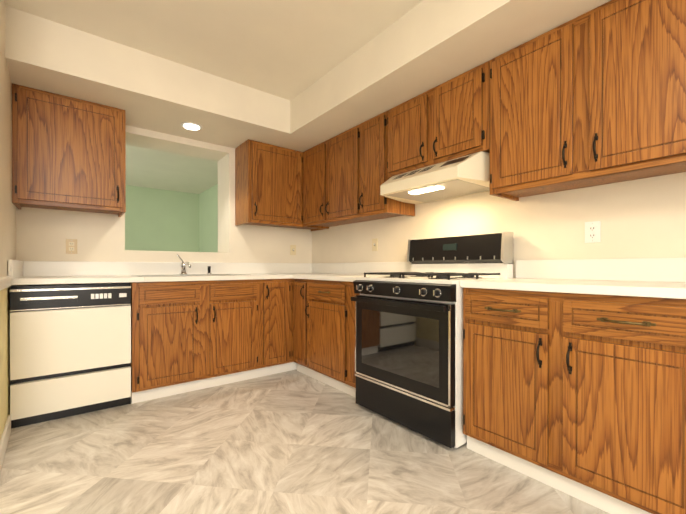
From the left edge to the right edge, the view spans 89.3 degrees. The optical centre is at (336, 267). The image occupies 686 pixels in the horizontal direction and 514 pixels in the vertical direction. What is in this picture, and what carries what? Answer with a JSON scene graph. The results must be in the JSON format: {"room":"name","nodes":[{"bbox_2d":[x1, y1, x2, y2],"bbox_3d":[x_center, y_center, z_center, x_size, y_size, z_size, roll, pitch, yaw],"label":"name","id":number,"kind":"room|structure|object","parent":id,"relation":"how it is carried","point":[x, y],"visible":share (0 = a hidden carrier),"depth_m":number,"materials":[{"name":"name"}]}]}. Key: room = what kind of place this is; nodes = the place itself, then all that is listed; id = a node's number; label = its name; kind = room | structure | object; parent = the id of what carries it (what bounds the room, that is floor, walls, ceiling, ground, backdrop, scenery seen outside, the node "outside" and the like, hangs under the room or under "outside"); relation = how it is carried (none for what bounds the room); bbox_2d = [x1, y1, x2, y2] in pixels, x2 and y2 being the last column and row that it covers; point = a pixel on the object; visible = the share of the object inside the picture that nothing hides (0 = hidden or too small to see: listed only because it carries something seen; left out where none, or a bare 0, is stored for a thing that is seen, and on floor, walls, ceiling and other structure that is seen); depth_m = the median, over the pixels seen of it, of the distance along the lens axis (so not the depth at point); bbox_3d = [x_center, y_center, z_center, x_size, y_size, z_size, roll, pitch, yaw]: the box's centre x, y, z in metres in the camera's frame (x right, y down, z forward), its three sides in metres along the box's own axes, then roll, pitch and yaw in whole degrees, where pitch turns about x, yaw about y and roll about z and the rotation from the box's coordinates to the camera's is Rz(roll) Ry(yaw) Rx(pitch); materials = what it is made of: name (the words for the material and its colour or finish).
{"room":"kitchen","nodes":[
{"label":"kitchen","id":0,"kind":"room"},
{"bbox_2d":[0,388,3,439],"bbox_3d":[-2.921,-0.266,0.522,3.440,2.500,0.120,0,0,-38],"label":"wall","id":1,"kind":"structure","parent":0,"point":[1,389],"depth_m":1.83,"materials":[{"name":"yellow paint"}]},
{"bbox_2d":[0,276,13,470],"bbox_3d":[-3.075,0.518,0.752,3.473,0.932,0.732,0,0,-38],"label":"trim","id":2,"kind":"structure","parent":1,"relation":"attached to","point":[5,282],"depth_m":1.83,"materials":[{"name":"white"}]},
{"bbox_2d":[0,0,15,426],"bbox_3d":[-2.031,-0.270,2.059,0.155,2.500,1.170,0,0,-38],"label":"wall","id":3,"kind":"structure","parent":0,"point":[7,229],"depth_m":1.99,"materials":[{"name":"yellow paint"}]},
{"bbox_2d":[125,185,196,251],"bbox_3d":[-4.814,-0.280,5.778,5.090,2.500,0.120,0,0,-38],"label":"wall","id":4,"kind":"structure","parent":0,"point":[162,220],"depth_m":6.76,"materials":[{"name":"green paint"}]},
{"bbox_2d":[16,125,311,262],"bbox_3d":[-1.433,-0.274,3.478,2.835,2.500,0.350,0,0,-38],"label":"wall","id":5,"kind":"structure","parent":0,"point":[43,234],"depth_m":3.19,"materials":[{"name":"paint"}]},
{"bbox_2d":[12,83,125,216],"bbox_3d":[-1.972,-0.826,2.597,0.644,0.789,0.382,0,0,-38],"label":"upper cabinet","id":6,"kind":"object","parent":5,"relation":"attached to","point":[68,153],"visible":1,"depth_m":2.46,"materials":[{"name":"brown wood"}]},
{"bbox_2d":[66,239,76,253],"bbox_3d":[-2.095,-0.170,2.742,0.072,0.116,0.009,0,0,-38],"label":"electrical outlet","id":7,"kind":"object","parent":5,"relation":"attached to","point":[71,246],"visible":1,"depth_m":2.74,"materials":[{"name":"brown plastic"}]},
{"bbox_2d":[235,139,323,230],"bbox_3d":[-0.553,-0.829,3.689,0.938,0.789,0.382,0,0,-38],"label":"upper cabinet","id":8,"kind":"object","parent":5,"relation":"attached to","point":[268,184],"visible":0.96,"depth_m":3.44,"materials":[{"name":"brown wood"}]},
{"bbox_2d":[290,245,295,254],"bbox_3d":[-0.496,-0.205,3.967,0.072,0.116,0.016,0,0,-38],"label":"light switch","id":9,"kind":"object","parent":5,"relation":"attached to","point":[292,249],"visible":1,"depth_m":3.96,"materials":[{"name":"beige plastic"}]},
{"bbox_2d":[197,184,217,251],"bbox_3d":[-1.689,-0.280,5.792,0.120,2.500,3.630,0,0,-38],"label":"wall","id":10,"kind":"structure","parent":0,"point":[207,201],"depth_m":6.78,"materials":[{"name":"green paint"}]},
{"bbox_2d":[4,0,422,193],"bbox_3d":[-1.608,-1.542,0.911,6.240,0.050,11.740,0,0,-38],"label":"ceiling","id":11,"kind":"structure","parent":0,"point":[290,50],"depth_m":2.27,"materials":[{"name":"paint"}]},
{"bbox_2d":[0,369,609,513],"bbox_3d":[-0.352,1.013,-0.714,6.240,0.050,7.620,0,0,-38],"label":"floor","id":12,"kind":"structure","parent":0,"point":[293,442],"depth_m":1.73,"materials":[{"name":"tile"}]},
{"bbox_2d":[9,283,130,428],"bbox_3d":[-1.883,0.545,2.496,0.635,0.868,0.602,0,0,-38],"label":"dishwasher","id":13,"kind":"object","parent":12,"relation":"on","point":[70,349],"visible":0.98,"depth_m":2.25,"materials":[{"name":"white metal"}]},
{"bbox_2d":[131,295,208,402],"bbox_3d":[-1.421,0.628,2.871,0.460,0.700,0.627,0,0,-38],"label":"base cabinet","id":14,"kind":"object","parent":12,"relation":"on","point":[188,336],"depth_m":2.61,"materials":[{"name":"brown wood"}]},
{"bbox_2d":[189,295,248,387],"bbox_3d":[-1.064,0.628,3.146,0.440,0.700,0.627,0,0,-38],"label":"base cabinet","id":15,"kind":"object","parent":12,"relation":"on","point":[228,314],"depth_m":2.88,"materials":[{"name":"brown wood"}]},
{"bbox_2d":[225,279,292,378],"bbox_3d":[-0.780,0.539,3.364,0.372,0.876,0.627,0,0,-38],"label":"base cabinet","id":16,"kind":"object","parent":12,"relation":"on","point":[270,300],"depth_m":3.11,"materials":[{"name":"brown wood"}]},
{"bbox_2d":[293,279,296,369],"bbox_3d":[-0.388,0.538,3.666,0.710,0.876,0.627,0,0,-38],"label":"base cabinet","id":17,"kind":"object","parent":12,"relation":"on","point":[294,364],"depth_m":3.33,"materials":[{"name":"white wood"}]},
{"bbox_2d":[8,260,343,284],"bbox_3d":[-1.124,0.024,3.093,2.573,0.153,0.635,0,0,-38],"label":"countertop","id":18,"kind":"structure","parent":17,"relation":"on","point":[47,272],"depth_m":2.89,"materials":[{"name":"white laminate"}]},
{"bbox_2d":[131,274,244,281],"bbox_3d":[-1.248,0.148,2.990,0.850,0.178,0.530,0,0,-38],"label":"sink basin","id":19,"kind":"object","parent":18,"relation":"in","point":[187,275],"visible":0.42,"depth_m":2.98,"materials":[{"name":"white ceramic"}]},
{"bbox_2d":[177,254,211,273],"bbox_3d":[-1.261,-0.033,3.134,0.316,0.183,0.254,0,0,-38],"label":"tap","id":20,"kind":"object","parent":18,"relation":"on","point":[183,267],"visible":0.96,"depth_m":3.13,"materials":[{"name":"silver metal"}]},
{"bbox_2d":[293,279,359,396],"bbox_3d":[0.108,0.540,3.060,0.662,0.875,0.973,0,0,-38],"label":"base cabinet","id":21,"kind":"object","parent":12,"relation":"on","point":[323,331],"visible":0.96,"depth_m":2.84,"materials":[{"name":"brown wood"}]},
{"bbox_2d":[293,262,410,281],"bbox_3d":[0.130,0.024,3.053,0.635,0.153,0.956,0,0,-38],"label":"countertop","id":22,"kind":"structure","parent":21,"relation":"on","point":[352,271],"depth_m":3.11,"materials":[{"name":"white laminate"}]},
{"bbox_2d":[351,231,512,447],"bbox_3d":[0.609,0.374,2.316,0.724,1.211,0.777,0,0,-38],"label":"range","id":23,"kind":"object","parent":12,"relation":"on","point":[409,352],"visible":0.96,"depth_m":2.10,"materials":[{"name":"black metal"}]},
{"bbox_2d":[463,288,550,485],"bbox_3d":[1.049,0.543,1.866,0.627,0.876,0.453,0,0,-38],"label":"base cabinet","id":24,"kind":"object","parent":12,"relation":"on","point":[507,333],"depth_m":1.66,"materials":[{"name":"brown wood"}]},
{"bbox_2d":[551,292,685,513],"bbox_3d":[1.334,0.544,1.496,0.627,0.876,0.480,0,0,-38],"label":"base cabinet","id":25,"kind":"object","parent":12,"relation":"on","point":[581,397],"depth_m":1.32,"materials":[{"name":"brown wood"}]},
{"bbox_2d":[460,258,685,298],"bbox_3d":[1.474,0.029,1.306,0.635,0.153,1.859,0,0,-38],"label":"countertop","id":26,"kind":"structure","parent":25,"relation":"on","point":[653,277],"depth_m":1.72,"materials":[{"name":"white laminate"}]},
{"bbox_2d":[5,0,610,151],"bbox_3d":[0.077,-1.368,1.514,2.595,0.300,4.600,0,0,-38],"label":"soffit","id":27,"kind":"structure","parent":0,"point":[423,46],"depth_m":2.33,"materials":[{"name":"paint"}]},
{"bbox_2d":[180,122,201,130],"bbox_3d":[-1.252,-1.218,2.991,0.176,0.009,0.176,0,0,-38],"label":"recessed light","id":28,"kind":"object","parent":27,"relation":"in","point":[191,126],"visible":0.98,"depth_m":2.98,"materials":[{"name":"white"}]},
{"bbox_2d":[312,172,685,277],"bbox_3d":[2.037,-0.267,1.196,0.120,2.500,7.500,0,0,-38],"label":"wall","id":29,"kind":"structure","parent":0,"point":[642,218],"depth_m":2.08,"materials":[{"name":"paint"}]},
{"bbox_2d":[303,111,414,228],"bbox_3d":[0.126,-0.828,3.262,0.382,0.789,1.228,0,0,-38],"label":"upper cabinet","id":30,"kind":"object","parent":29,"relation":"attached to","point":[345,175],"visible":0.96,"depth_m":3.04,"materials":[{"name":"brown wood"}]},
{"bbox_2d":[372,238,377,250],"bbox_3d":[0.355,-0.218,3.269,0.016,0.116,0.072,0,0,-38],"label":"light switch","id":31,"kind":"object","parent":29,"relation":"attached to","point":[374,244],"visible":1,"depth_m":3.26,"materials":[{"name":"beige plastic"}]},
{"bbox_2d":[387,61,489,177],"bbox_3d":[0.752,-0.961,2.448,0.382,0.519,0.821,0,0,-38],"label":"upper cabinet","id":32,"kind":"object","parent":29,"relation":"attached to","point":[448,120],"visible":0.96,"depth_m":2.27,"materials":[{"name":"brown wood"}]},
{"bbox_2d":[380,151,489,203],"bbox_3d":[0.706,-0.607,2.410,0.503,0.183,0.800,0,0,-38],"label":"hood vent","id":33,"kind":"object","parent":32,"relation":"attached to","point":[463,176],"visible":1,"depth_m":2.23,"materials":[{"name":"beige metal"}]},
{"bbox_2d":[490,19,593,199],"bbox_3d":[1.160,-0.834,1.948,0.347,0.769,0.464,0,0,-38],"label":"upper cabinet","id":34,"kind":"object","parent":29,"relation":"attached to","point":[532,82],"depth_m":1.83,"materials":[{"name":"brown wood"}]},
{"bbox_2d":[585,221,600,242],"bbox_3d":[1.406,-0.198,1.909,0.009,0.116,0.072,0,0,-38],"label":"electrical outlet","id":35,"kind":"object","parent":29,"relation":"attached to","point":[593,232],"visible":1,"depth_m":1.91,"materials":[{"name":"white plastic"}]},
{"bbox_2d":[574,0,685,185],"bbox_3d":[1.454,-0.833,1.566,0.347,0.769,0.500,0,0,-38],"label":"upper cabinet","id":36,"kind":"object","parent":29,"relation":"attached to","point":[596,96],"depth_m":1.52,"materials":[{"name":"brown wood"}]}
]}

